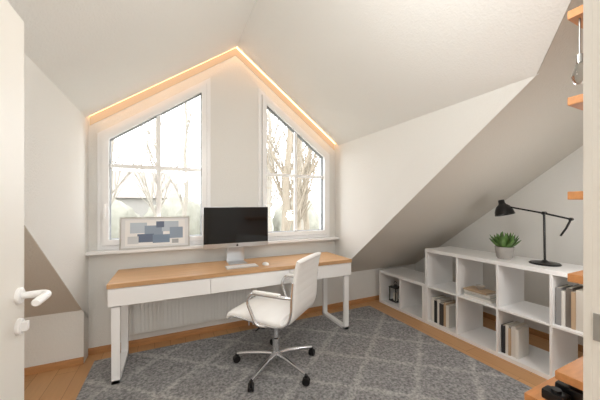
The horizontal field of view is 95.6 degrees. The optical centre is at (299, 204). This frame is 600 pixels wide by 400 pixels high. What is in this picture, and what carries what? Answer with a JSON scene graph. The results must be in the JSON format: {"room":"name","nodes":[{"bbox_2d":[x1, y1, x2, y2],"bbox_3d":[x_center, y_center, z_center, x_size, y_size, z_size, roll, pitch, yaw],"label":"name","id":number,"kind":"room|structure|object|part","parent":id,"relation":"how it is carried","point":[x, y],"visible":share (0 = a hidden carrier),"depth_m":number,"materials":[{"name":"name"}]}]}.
{"room":"home office","nodes":[
{"label":"home office","id":0,"kind":"room"},
{"bbox_2d":[24,310,82,367],"bbox_3d":[-2.423,1.137,2.196,1.116,0.486,0.150,0,0,-25],"label":"wall","id":1,"kind":"structure","parent":0,"point":[50,338],"depth_m":2.28,"materials":[{"name":"white paint"}]},
{"bbox_2d":[24,357,83,375],"bbox_3d":[-2.386,1.350,2.122,1.120,0.060,0.015,0,0,-25],"label":"baseboard","id":2,"kind":"structure","parent":1,"relation":"attached to","point":[76,361],"depth_m":2.27,"materials":[{"name":"brown wood"}]},
{"bbox_2d":[24,53,87,361],"bbox_3d":[-1.434,0.247,1.422,0.004,2.265,2.399,0,0,-25],"label":"wall","id":3,"kind":"structure","parent":0,"point":[55,129],"depth_m":1.80,"materials":[{"name":"white paint"}]},
{"bbox_2d":[88,48,414,347],"bbox_3d":[-0.619,-0.248,3.272,5.300,3.257,0.240,0,0,-25],"label":"wall","id":4,"kind":"structure","parent":0,"point":[234,87],"depth_m":3.03,"materials":[{"name":"white paint"}]},
{"bbox_2d":[97,78,210,249],"bbox_3d":[-1.428,-0.482,2.745,1.005,1.805,0.165,0,0,-25],"label":"window","id":5,"kind":"structure","parent":4,"relation":"in","point":[202,89],"depth_m":2.72,"materials":[{"name":"white plastic"}]},
{"bbox_3d":[-1.797,0.040,2.506,0.028,0.160,0.050,0,0,-25],"label":"handle","id":6,"kind":"part","parent":5,"relation":"part of","materials":[{"name":"white plastic"}]},
{"bbox_2d":[90,47,235,124],"bbox_3d":[-1.320,-1.264,2.768,1.340,1.063,0.064,0,0,-25],"label":"led strip","id":7,"kind":"object","parent":4,"relation":"attached to","point":[134,99],"visible":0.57,"depth_m":2.75,"materials":[{"name":"brown plastic"}]},
{"bbox_2d":[129,288,256,334],"bbox_3d":[-1.071,1.079,2.872,1.270,0.582,0.074,0,0,-25],"label":"radiator","id":8,"kind":"object","parent":4,"relation":"attached to","point":[177,312],"visible":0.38,"depth_m":2.78,"materials":[{"name":"white metal"}]},
{"bbox_2d":[85,236,338,255],"bbox_3d":[-0.723,0.436,3.048,2.680,0.028,0.135,0,0,-25],"label":"windowsill","id":9,"kind":"structure","parent":4,"relation":"attached to","point":[112,251],"depth_m":2.72,"materials":[{"name":"white paint"}]},
{"bbox_2d":[119,216,189,249],"bbox_3d":[-1.419,0.269,2.684,0.610,0.306,0.046,0,0,-25],"label":"framed picture","id":10,"kind":"object","parent":9,"relation":"on","point":[142,232],"visible":0.99,"depth_m":2.67,"materials":[{"name":"grey"}]},
{"bbox_2d":[88,295,378,354],"bbox_3d":[-0.059,1.350,3.398,4.180,0.060,0.015,0,0,-25],"label":"baseboard","id":11,"kind":"structure","parent":4,"relation":"attached to","point":[106,348],"depth_m":2.90,"materials":[{"name":"brown wood"}]},
{"bbox_2d":[236,47,335,149],"bbox_3d":[-0.120,-1.264,3.341,1.320,1.063,0.064,0,0,-25],"label":"led strip","id":12,"kind":"object","parent":4,"relation":"attached to","point":[242,57],"visible":0.71,"depth_m":3.33,"materials":[{"name":"brown"}]},
{"bbox_2d":[258,88,329,239],"bbox_3d":[-0.050,-0.477,3.403,0.970,1.795,0.165,0,0,-25],"label":"window","id":13,"kind":"structure","parent":4,"relation":"in","point":[264,102],"depth_m":3.38,"materials":[{"name":"white plastic"}]},
{"bbox_2d":[7,0,570,144],"bbox_3d":[-0.011,-1.351,1.556,2.720,1.132,3.863,0,0,-25],"label":"ceiling","id":14,"kind":"structure","parent":0,"point":[357,69],"depth_m":2.00,"materials":[{"name":"white paint"}]},
{"bbox_2d":[24,0,582,317],"bbox_3d":[0.154,-0.312,1.652,5.500,2.990,3.896,0,0,-25],"label":"ceiling","id":15,"kind":"structure","parent":0,"point":[537,129],"depth_m":2.32,"materials":[{"name":"white paint"}]},
{"bbox_2d":[24,300,582,399],"bbox_3d":[0.563,1.430,0.795,5.700,0.100,5.750,0,0,-25],"label":"floor","id":16,"kind":"structure","parent":0,"point":[64,383],"depth_m":2.48,"materials":[{"name":"brown wood"}]},
{"bbox_2d":[76,306,531,399],"bbox_3d":[-0.001,1.372,2.138,3.040,0.014,2.000,0,0,-25],"label":"rug","id":17,"kind":"object","parent":16,"relation":"on","point":[380,356],"visible":0.91,"depth_m":2.26,"materials":[{"name":"grey carpet"}]},
{"bbox_2d":[106,252,351,384],"bbox_3d":[-0.551,0.980,2.745,2.230,0.770,0.530,0,0,-25],"label":"desk","id":18,"kind":"object","parent":17,"relation":"on","point":[127,287],"visible":0.96,"depth_m":2.42,"materials":[{"name":"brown wood"}]},
{"bbox_3d":[-1.110,0.702,2.199,0.735,0.131,0.018,0,0,-25],"label":"drawer","id":19,"kind":"part","parent":18,"relation":"part of","materials":[{"name":"white paint"}]},
{"bbox_2d":[203,207,267,264],"bbox_3d":[-0.652,0.305,2.808,0.660,0.580,0.170,0,0,-25],"label":"desktop computer","id":20,"kind":"object","parent":18,"relation":"on","point":[233,229],"visible":1,"depth_m":2.78,"materials":[{"name":"silver metal"}]},
{"bbox_2d":[225,263,258,269],"bbox_3d":[-0.560,0.589,2.614,0.300,0.012,0.120,0,0,-25],"label":"keyboard","id":21,"kind":"object","parent":18,"relation":"on","point":[252,264],"visible":1,"depth_m":2.58,"materials":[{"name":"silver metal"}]},
{"bbox_3d":[-0.442,0.702,2.517,0.735,0.131,0.018,0,0,-25],"label":"drawer","id":22,"kind":"part","parent":18,"relation":"part of","materials":[{"name":"white paint"}]},
{"bbox_3d":[0.226,0.702,2.836,0.735,0.131,0.018,0,0,-25],"label":"drawer","id":23,"kind":"part","parent":18,"relation":"part of","materials":[{"name":"white paint"}]},
{"bbox_2d":[226,252,320,391],"bbox_3d":[-0.219,0.885,2.275,0.755,0.956,0.722,0,0,24],"label":"office chair","id":24,"kind":"object","parent":17,"relation":"on","point":[275,311],"visible":1,"depth_m":2.17,"materials":[{"name":"white leather"}]},
{"bbox_3d":[-0.385,1.267,2.334,0.327,0.061,0.042,0,0,9],"label":"leg","id":25,"kind":"part","parent":24,"relation":"part of","materials":[{"name":"silver metal"}]},
{"bbox_3d":[-0.276,0.892,2.341,0.524,0.086,0.500,0,0,25],"label":"seat","id":26,"kind":"part","parent":24,"relation":"part of","materials":[{"name":"white leather"}]},
{"bbox_3d":[-0.314,0.745,2.084,0.590,0.358,0.018,0,0,25],"label":"rail","id":27,"kind":"part","parent":24,"relation":"part of","materials":[{"name":"silver metal"}]},
{"bbox_3d":[-0.281,1.267,2.142,0.044,0.061,0.328,0,0,25],"label":"leg","id":28,"kind":"part","parent":24,"relation":"part of","materials":[{"name":"silver metal"}]},
{"bbox_3d":[-0.234,0.799,2.035,0.378,0.273,0.063,0,0,25],"label":"armrest","id":29,"kind":"part","parent":24,"relation":"part of","materials":[{"name":"silver metal"}]},
{"bbox_3d":[-0.018,0.799,2.509,0.378,0.273,0.063,0,0,25],"label":"armrest","id":30,"kind":"part","parent":24,"relation":"part of","materials":[{"name":"silver metal"}]},
{"bbox_3d":[-0.072,1.267,2.179,0.327,0.061,0.042,0,0,45],"label":"leg","id":31,"kind":"part","parent":24,"relation":"part of","materials":[{"name":"silver metal"}]},
{"bbox_3d":[-0.040,1.267,2.392,0.327,0.061,0.042,0,0,-28],"label":"leg","id":32,"kind":"part","parent":24,"relation":"part of","materials":[{"name":"silver metal"}]},
{"bbox_3d":[0.028,0.658,2.202,0.148,0.501,0.464,0,0,25],"label":"backrest","id":33,"kind":"part","parent":24,"relation":"part of","materials":[{"name":"white leather"}]},
{"bbox_2d":[379,267,424,322],"bbox_3d":[1.493,1.153,3.629,0.440,0.455,0.770,0,0,-25],"label":"bookshelf","id":34,"kind":"object","parent":16,"relation":"on","point":[411,283],"visible":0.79,"depth_m":3.62,"materials":[{"name":"white paint"}]},
{"bbox_2d":[389,281,398,302],"bbox_3d":[1.339,1.207,3.813,0.130,0.273,0.130,0,0,-25],"label":"candle lantern","id":35,"kind":"object","parent":34,"relation":"on","point":[395,299],"visible":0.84,"depth_m":3.79,"materials":[{"name":"grey metal"}]},
{"bbox_2d":[393,292,397,300],"bbox_3d":[1.339,1.281,3.813,0.060,0.101,0.060,0,0,-25],"label":"candle","id":36,"kind":"object","parent":35,"relation":"on","point":[395,295],"depth_m":3.79,"materials":[{"name":"white wax"}]},
{"bbox_2d":[425,246,582,379],"bbox_3d":[1.995,0.945,2.577,0.440,0.870,1.556,0,0,-25],"label":"bookshelf","id":37,"kind":"object","parent":16,"relation":"on","point":[510,305],"visible":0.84,"depth_m":2.57,"materials":[{"name":"white paint"}]},
{"bbox_2d":[434,300,436,322],"bbox_3d":[1.627,1.218,3.146,0.180,0.250,0.030,0,0,-25],"label":"book","id":38,"kind":"object","parent":37,"relation":"in","point":[435,301],"visible":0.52,"depth_m":3.10,"materials":[{"name":"grey paper"}]},
{"bbox_2d":[431,295,445,321],"bbox_3d":[1.624,1.208,3.184,0.200,0.270,0.040,0,0,-25],"label":"book","id":39,"kind":"object","parent":37,"relation":"in","point":[440,296],"visible":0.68,"depth_m":3.15,"materials":[{"name":"white paper"}]},
{"bbox_2d":[439,301,447,325],"bbox_3d":[1.667,1.224,3.082,0.200,0.240,0.045,0,0,-25],"label":"book","id":40,"kind":"object","parent":37,"relation":"in","point":[441,305],"visible":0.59,"depth_m":3.04,"materials":[{"name":"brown paper"}]},
{"bbox_2d":[437,297,451,323],"bbox_3d":[1.660,1.208,3.124,0.200,0.270,0.035,0,0,-25],"label":"book","id":41,"kind":"object","parent":37,"relation":"in","point":[445,299],"visible":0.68,"depth_m":3.09,"materials":[{"name":"white paper"}]},
{"bbox_2d":[444,300,455,326],"bbox_3d":[1.692,1.214,3.051,0.200,0.260,0.030,0,0,-25],"label":"book","id":42,"kind":"object","parent":37,"relation":"in","point":[453,301],"visible":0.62,"depth_m":3.01,"materials":[{"name":"beige paper"}]},
{"bbox_2d":[446,303,455,327],"bbox_3d":[1.694,1.224,3.015,0.180,0.240,0.035,0,0,-25],"label":"book","id":43,"kind":"object","parent":37,"relation":"in","point":[451,308],"visible":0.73,"depth_m":2.98,"materials":[{"name":"white paper"}]},
{"bbox_2d":[464,294,495,303],"bbox_3d":[1.843,0.924,2.736,0.200,0.022,0.270,0,0,-25],"label":"book","id":44,"kind":"object","parent":37,"relation":"on","point":[467,295],"visible":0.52,"depth_m":2.66,"materials":[{"name":"white paper"}]},
{"bbox_2d":[464,291,495,300],"bbox_3d":[1.833,0.903,2.737,0.190,0.018,0.260,0,0,-25],"label":"book","id":45,"kind":"object","parent":44,"relation":"on","point":[468,293],"visible":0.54,"depth_m":2.66,"materials":[{"name":"grey paper"}]},
{"bbox_2d":[464,289,495,298],"bbox_3d":[1.837,0.881,2.744,0.180,0.025,0.250,0,0,-25],"label":"book","id":46,"kind":"object","parent":45,"relation":"on","point":[491,295],"visible":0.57,"depth_m":2.64,"materials":[{"name":"white paper"}]},
{"bbox_2d":[463,286,495,295],"bbox_3d":[1.812,0.861,2.743,0.170,0.014,0.230,0,0,-25],"label":"book","id":47,"kind":"object","parent":46,"relation":"on","point":[475,289],"visible":0.89,"depth_m":2.72,"materials":[{"name":"beige paper"}]},
{"bbox_2d":[476,284,484,289],"bbox_3d":[1.824,0.833,2.749,0.084,0.040,0.084,0,0,-25],"label":"bowl","id":48,"kind":"object","parent":47,"relation":"on","point":[479,286],"visible":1,"depth_m":2.74,"materials":[{"name":"grey ceramic"}]},
{"bbox_2d":[489,231,520,259],"bbox_3d":[1.946,0.379,2.588,0.248,0.263,0.252,0,0,-25],"label":"potted succulent","id":49,"kind":"object","parent":37,"relation":"on","point":[504,245],"visible":1,"depth_m":2.54,"materials":[{"name":"green plant"}]},
{"bbox_2d":[494,245,514,259],"bbox_3d":[1.945,0.453,2.589,0.154,0.115,0.154,0,0,-25],"label":"pot","id":50,"kind":"object","parent":49,"relation":"attached to","point":[506,252],"depth_m":2.54,"materials":[{"name":"ceramic"}]},
{"bbox_2d":[501,321,513,352],"bbox_3d":[1.932,1.218,2.515,0.190,0.250,0.028,0,0,-25],"label":"book","id":51,"kind":"object","parent":37,"relation":"in","point":[502,325],"visible":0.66,"depth_m":2.48,"materials":[{"name":"grey paper"}]},
{"bbox_2d":[508,327,510,355],"bbox_3d":[1.949,1.224,2.466,0.180,0.240,0.018,0,0,-25],"label":"book","id":52,"kind":"object","parent":37,"relation":"in","point":[509,329],"visible":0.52,"depth_m":2.43,"materials":[{"name":"beige paper"}]},
{"bbox_2d":[505,321,519,353],"bbox_3d":[1.952,1.214,2.493,0.190,0.260,0.026,0,0,-25],"label":"book","id":53,"kind":"object","parent":37,"relation":"in","point":[509,325],"visible":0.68,"depth_m":2.46,"materials":[{"name":"white paper"}]},
{"bbox_2d":[511,322,527,356],"bbox_3d":[1.977,1.211,2.448,0.200,0.265,0.036,0,0,-25],"label":"book","id":54,"kind":"object","parent":37,"relation":"in","point":[520,325],"visible":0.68,"depth_m":2.41,"materials":[{"name":"white paper"}]},
{"bbox_2d":[515,326,528,358],"bbox_3d":[1.970,1.218,2.411,0.170,0.250,0.022,0,0,-25],"label":"book","id":55,"kind":"object","parent":37,"relation":"in","point":[521,334],"visible":1,"depth_m":2.39,"materials":[{"name":"white paper"}]},
{"bbox_2d":[495,200,573,266],"bbox_3d":[2.070,0.228,2.443,0.216,0.563,0.575,0,0,-25],"label":"desk lamp","id":56,"kind":"object","parent":37,"relation":"on","point":[503,209],"visible":1,"depth_m":2.35,"materials":[{"name":"black metal"}]},
{"bbox_3d":[1.981,0.031,2.630,0.164,0.168,0.162,0,0,-25],"label":"lamp shade","id":57,"kind":"part","parent":56,"relation":"part of","materials":[{"name":"black metal"}]},
{"bbox_3d":[2.091,0.133,2.398,0.028,0.251,0.474,0,0,-25],"label":"arm","id":58,"kind":"part","parent":56,"relation":"part of","materials":[{"name":"black metal"}]},
{"bbox_2d":[561,290,565,326],"bbox_3d":[2.123,0.800,2.143,0.200,0.270,0.022,0,0,-25],"label":"book","id":59,"kind":"object","parent":37,"relation":"on","point":[563,292],"visible":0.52,"depth_m":2.10,"materials":[{"name":"white paper"}]},
{"bbox_2d":[556,284,572,325],"bbox_3d":[2.105,0.790,2.165,0.200,0.290,0.030,0,0,-25],"label":"book","id":60,"kind":"object","parent":37,"relation":"on","point":[559,289],"visible":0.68,"depth_m":2.12,"materials":[{"name":"grey paper"}]},
{"bbox_2d":[571,291,575,329],"bbox_3d":[2.143,0.795,2.086,0.200,0.280,0.025,0,0,-25],"label":"book","id":61,"kind":"object","parent":37,"relation":"on","point":[573,293],"visible":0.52,"depth_m":2.04,"materials":[{"name":"beige paper"}]},
{"bbox_2d":[566,284,582,327],"bbox_3d":[2.147,0.785,2.122,0.210,0.300,0.035,0,0,-25],"label":"book","id":62,"kind":"object","parent":37,"relation":"on","point":[570,289],"visible":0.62,"depth_m":2.08,"materials":[{"name":"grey paper"}]},
{"bbox_2d":[576,288,582,331],"bbox_3d":[2.164,0.785,2.058,0.210,0.300,0.040,0,0,-25],"label":"book","id":63,"kind":"object","parent":37,"relation":"on","point":[579,293],"visible":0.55,"depth_m":2.01,"materials":[{"name":"beige paper"}]},
{"bbox_2d":[335,73,538,258],"bbox_3d":[0.961,0.032,2.636,0.004,1.834,2.269,0,0,-25],"label":"wall","id":64,"kind":"structure","parent":0,"point":[377,174],"depth_m":2.68,"materials":[{"name":"white paint"}]},
{"bbox_2d":[415,146,582,344],"bbox_3d":[2.516,-0.120,3.028,0.150,3.000,3.300,0,0,-25],"label":"wall","id":65,"kind":"structure","parent":0,"point":[548,191],"depth_m":2.87,"materials":[{"name":"white paint"}]},
{"bbox_2d":[483,312,582,351],"bbox_3d":[2.445,1.350,2.986,0.015,0.060,2.885,0,0,-25],"label":"baseboard","id":66,"kind":"structure","parent":65,"relation":"attached to","point":[538,333],"depth_m":2.87,"materials":[{"name":"brown wood"}]},
{"bbox_3d":[0.724,-0.270,0.456,5.300,3.300,0.200,0,0,-26],"label":"wall","id":67,"kind":"structure","parent":0,"visible":0},
{"bbox_2d":[0,0,51,399],"bbox_3d":[-0.730,0.360,0.508,0.139,2.020,1.045,0,0,-25],"label":"door","id":68,"kind":"structure","parent":67,"relation":"in","point":[13,294],"depth_m":0.89,"materials":[{"name":"white wood"}]},
{"bbox_3d":[-0.898,0.310,0.908,0.097,0.054,0.142,0,0,-25],"label":"handle","id":69,"kind":"part","parent":68,"relation":"part of","materials":[{"name":"white paint"}]},
{"bbox_2d":[524,376,556,399],"bbox_3d":[1.308,0.740,1.054,0.800,0.030,0.375,0,0,-25],"label":"wall shelf","id":70,"kind":"object","parent":67,"relation":"attached to","point":[534,393],"visible":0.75,"depth_m":1.06,"materials":[{"name":"brown wood"}]},
{"bbox_2d":[541,385,570,399],"bbox_3d":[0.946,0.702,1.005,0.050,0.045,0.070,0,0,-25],"label":"shoe","id":71,"kind":"object","parent":70,"relation":"on","point":[548,392],"visible":1,"depth_m":1.00,"materials":[{"name":"black leather"}]},
{"bbox_2d":[555,380,582,399],"bbox_3d":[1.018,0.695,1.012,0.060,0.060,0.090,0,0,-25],"label":"shoe","id":72,"kind":"object","parent":70,"relation":"on","point":[576,394],"visible":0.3,"depth_m":1.00,"materials":[{"name":"black leather"}]},
{"bbox_2d":[555,356,582,390],"bbox_3d":[1.343,0.625,1.029,0.750,0.030,0.300,0,0,-25],"label":"wall shelf","id":73,"kind":"object","parent":67,"relation":"attached to","point":[571,374],"visible":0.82,"depth_m":0.99,"materials":[{"name":"brown wood"}]},
{"bbox_2d":[567,5,582,28],"bbox_3d":[1.395,-0.705,1.046,0.750,0.030,0.285,0,0,-25],"label":"wall shelf","id":74,"kind":"object","parent":67,"relation":"attached to","point":[573,15],"visible":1,"depth_m":1.00,"materials":[{"name":"brown wood"}]},
{"bbox_2d":[571,18,582,84],"bbox_3d":[1.033,-0.567,1.005,0.046,0.247,0.046,0,0,-25],"label":"pendant bulb","id":75,"kind":"object","parent":74,"relation":"hanging from","point":[577,74],"visible":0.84,"depth_m":1.00,"materials":[{"name":"clear glass"}]},
{"bbox_3d":[1.033,-0.485,1.005,0.046,0.084,0.046,0,0,-25],"label":"bulb","id":76,"kind":"part","parent":75,"relation":"part of","materials":[{"name":"clear glass"}]},
{"bbox_2d":[576,18,582,62],"bbox_3d":[1.033,-0.608,1.005,0.020,0.165,0.020,0,0,-25],"label":"cord","id":77,"kind":"object","parent":75,"relation":"attached to","point":[579,57],"depth_m":1.00,"materials":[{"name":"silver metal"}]},
{"bbox_2d":[567,94,582,109],"bbox_3d":[1.395,-0.385,1.046,0.750,0.030,0.285,0,0,-25],"label":"wall shelf","id":78,"kind":"object","parent":67,"relation":"attached to","point":[576,101],"visible":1,"depth_m":1.00,"materials":[{"name":"brown wood"}]},
{"bbox_2d":[567,270,582,283],"bbox_3d":[1.395,0.270,1.046,0.750,0.030,0.285,0,0,-25],"label":"wall shelf","id":79,"kind":"object","parent":67,"relation":"attached to","point":[575,277],"visible":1,"depth_m":1.00,"materials":[{"name":"brown wood"}]},
{"bbox_2d":[567,191,582,199],"bbox_3d":[1.395,-0.035,1.046,0.750,0.030,0.285,0,0,-25],"label":"wall shelf","id":80,"kind":"object","parent":67,"relation":"attached to","point":[573,195],"visible":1,"depth_m":0.99,"materials":[{"name":"brown wood"}]},
{"bbox_2d":[583,0,599,399],"bbox_3d":[0.029,0.295,0.120,1.296,2.170,0.232,0,0,-25],"label":"trim","id":81,"kind":"structure","parent":67,"relation":"attached to","point":[591,8],"depth_m":0.46,"materials":[{"name":"white wood"}]},
{"bbox_3d":[0.492,0.203,0.449,0.002,0.045,0.011,0,0,-25],"label":"strike plate","id":82,"kind":"part","parent":81,"relation":"part of","materials":[{"name":"beige metal"}]},
{"label":"outside","id":83,"kind":"structure","parent":0,"visible":0},
{"bbox_3d":[-15.721,4.430,44.574,130.000,0.100,86.000,0,0,-26],"label":"lawn","id":84,"kind":"structure","parent":83,"visible":0},
{"bbox_2d":[111,198,139,237],"bbox_3d":[-15.215,1.744,21.087,3.916,5.273,3.847,0,0,19],"label":"bush","id":85,"kind":"object","parent":84,"relation":"on","point":[119,209],"visible":0.16,"depth_m":20.59,"materials":[{"name":"white plant"}]},
{"bbox_2d":[111,132,144,205],"bbox_3d":[-10.288,-2.727,15.137,3.402,14.248,4.236,0,0,23],"label":"tree","id":86,"kind":"object","parent":84,"relation":"on","point":[112,142],"visible":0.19,"depth_m":14.98,"materials":[{"name":"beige plant"}]},
{"bbox_2d":[112,170,178,216],"bbox_3d":[-19.560,0.280,30.556,10.800,8.200,9.000,0,0,-25],"label":"house","id":87,"kind":"structure","parent":84,"relation":"on","point":[127,194],"depth_m":28.29,"materials":[{"name":"grey"}]},
{"bbox_2d":[120,113,192,216],"bbox_3d":[-7.862,-1.869,15.131,3.832,12.525,3.647,0,0,-43],"label":"tree","id":88,"kind":"object","parent":84,"relation":"on","point":[148,141],"visible":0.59,"depth_m":14.89,"materials":[{"name":"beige plant"}]},
{"bbox_2d":[143,192,199,234],"bbox_3d":[-10.214,1.670,22.694,3.816,5.420,3.937,0,0,21],"label":"bush","id":89,"kind":"object","parent":84,"relation":"on","point":[172,206],"visible":0.27,"depth_m":22.00,"materials":[{"name":"white plant"}]},
{"bbox_2d":[163,98,199,215],"bbox_3d":[-8.023,-3.216,19.516,5.244,15.199,3.031,0,0,26],"label":"tree","id":90,"kind":"object","parent":84,"relation":"on","point":[188,120],"visible":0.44,"depth_m":19.30,"materials":[{"name":"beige plant"}]},
{"bbox_2d":[267,110,286,231],"bbox_3d":[-1.715,-3.089,15.158,3.857,14.957,5.301,0,0,20],"label":"tree","id":91,"kind":"object","parent":84,"relation":"on","point":[269,184],"visible":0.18,"depth_m":15.12,"materials":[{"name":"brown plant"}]},
{"bbox_2d":[267,113,292,230],"bbox_3d":[-2.444,-3.307,20.425,3.947,15.390,4.653,0,0,43],"label":"tree","id":92,"kind":"object","parent":84,"relation":"on","point":[275,193],"visible":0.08,"depth_m":20.98,"materials":[{"name":"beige plant"}]},
{"bbox_2d":[272,114,306,229],"bbox_3d":[-0.087,-2.689,16.801,4.512,14.152,3.671,0,0,-15],"label":"tree","id":93,"kind":"object","parent":84,"relation":"on","point":[301,144],"visible":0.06,"depth_m":16.55,"materials":[{"name":"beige plant"}]},
{"bbox_2d":[267,118,319,230],"bbox_3d":[-0.467,-1.480,9.664,3.349,11.743,2.540,0,0,1],"label":"tree","id":94,"kind":"object","parent":84,"relation":"on","point":[287,216],"visible":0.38,"depth_m":9.68,"materials":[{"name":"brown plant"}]},
{"bbox_2d":[267,136,319,230],"bbox_3d":[-0.172,-2.037,10.960,3.318,12.880,3.098,0,0,44],"label":"tree","id":95,"kind":"object","parent":84,"relation":"on","point":[304,205],"visible":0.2,"depth_m":10.76,"materials":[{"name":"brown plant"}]},
{"bbox_2d":[267,121,319,229],"bbox_3d":[0.367,-1.401,12.532,2.966,11.571,3.049,0,0,-38],"label":"tree","id":96,"kind":"object","parent":84,"relation":"on","point":[305,218],"visible":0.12,"depth_m":12.51,"materials":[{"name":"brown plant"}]},
{"bbox_2d":[272,199,319,230],"bbox_3d":[-0.323,1.795,26.678,4.594,5.170,3.244,0,0,-25],"label":"bush","id":97,"kind":"object","parent":84,"relation":"on","point":[314,223],"visible":0.34,"depth_m":25.98,"materials":[{"name":"white plant"}]}
]}

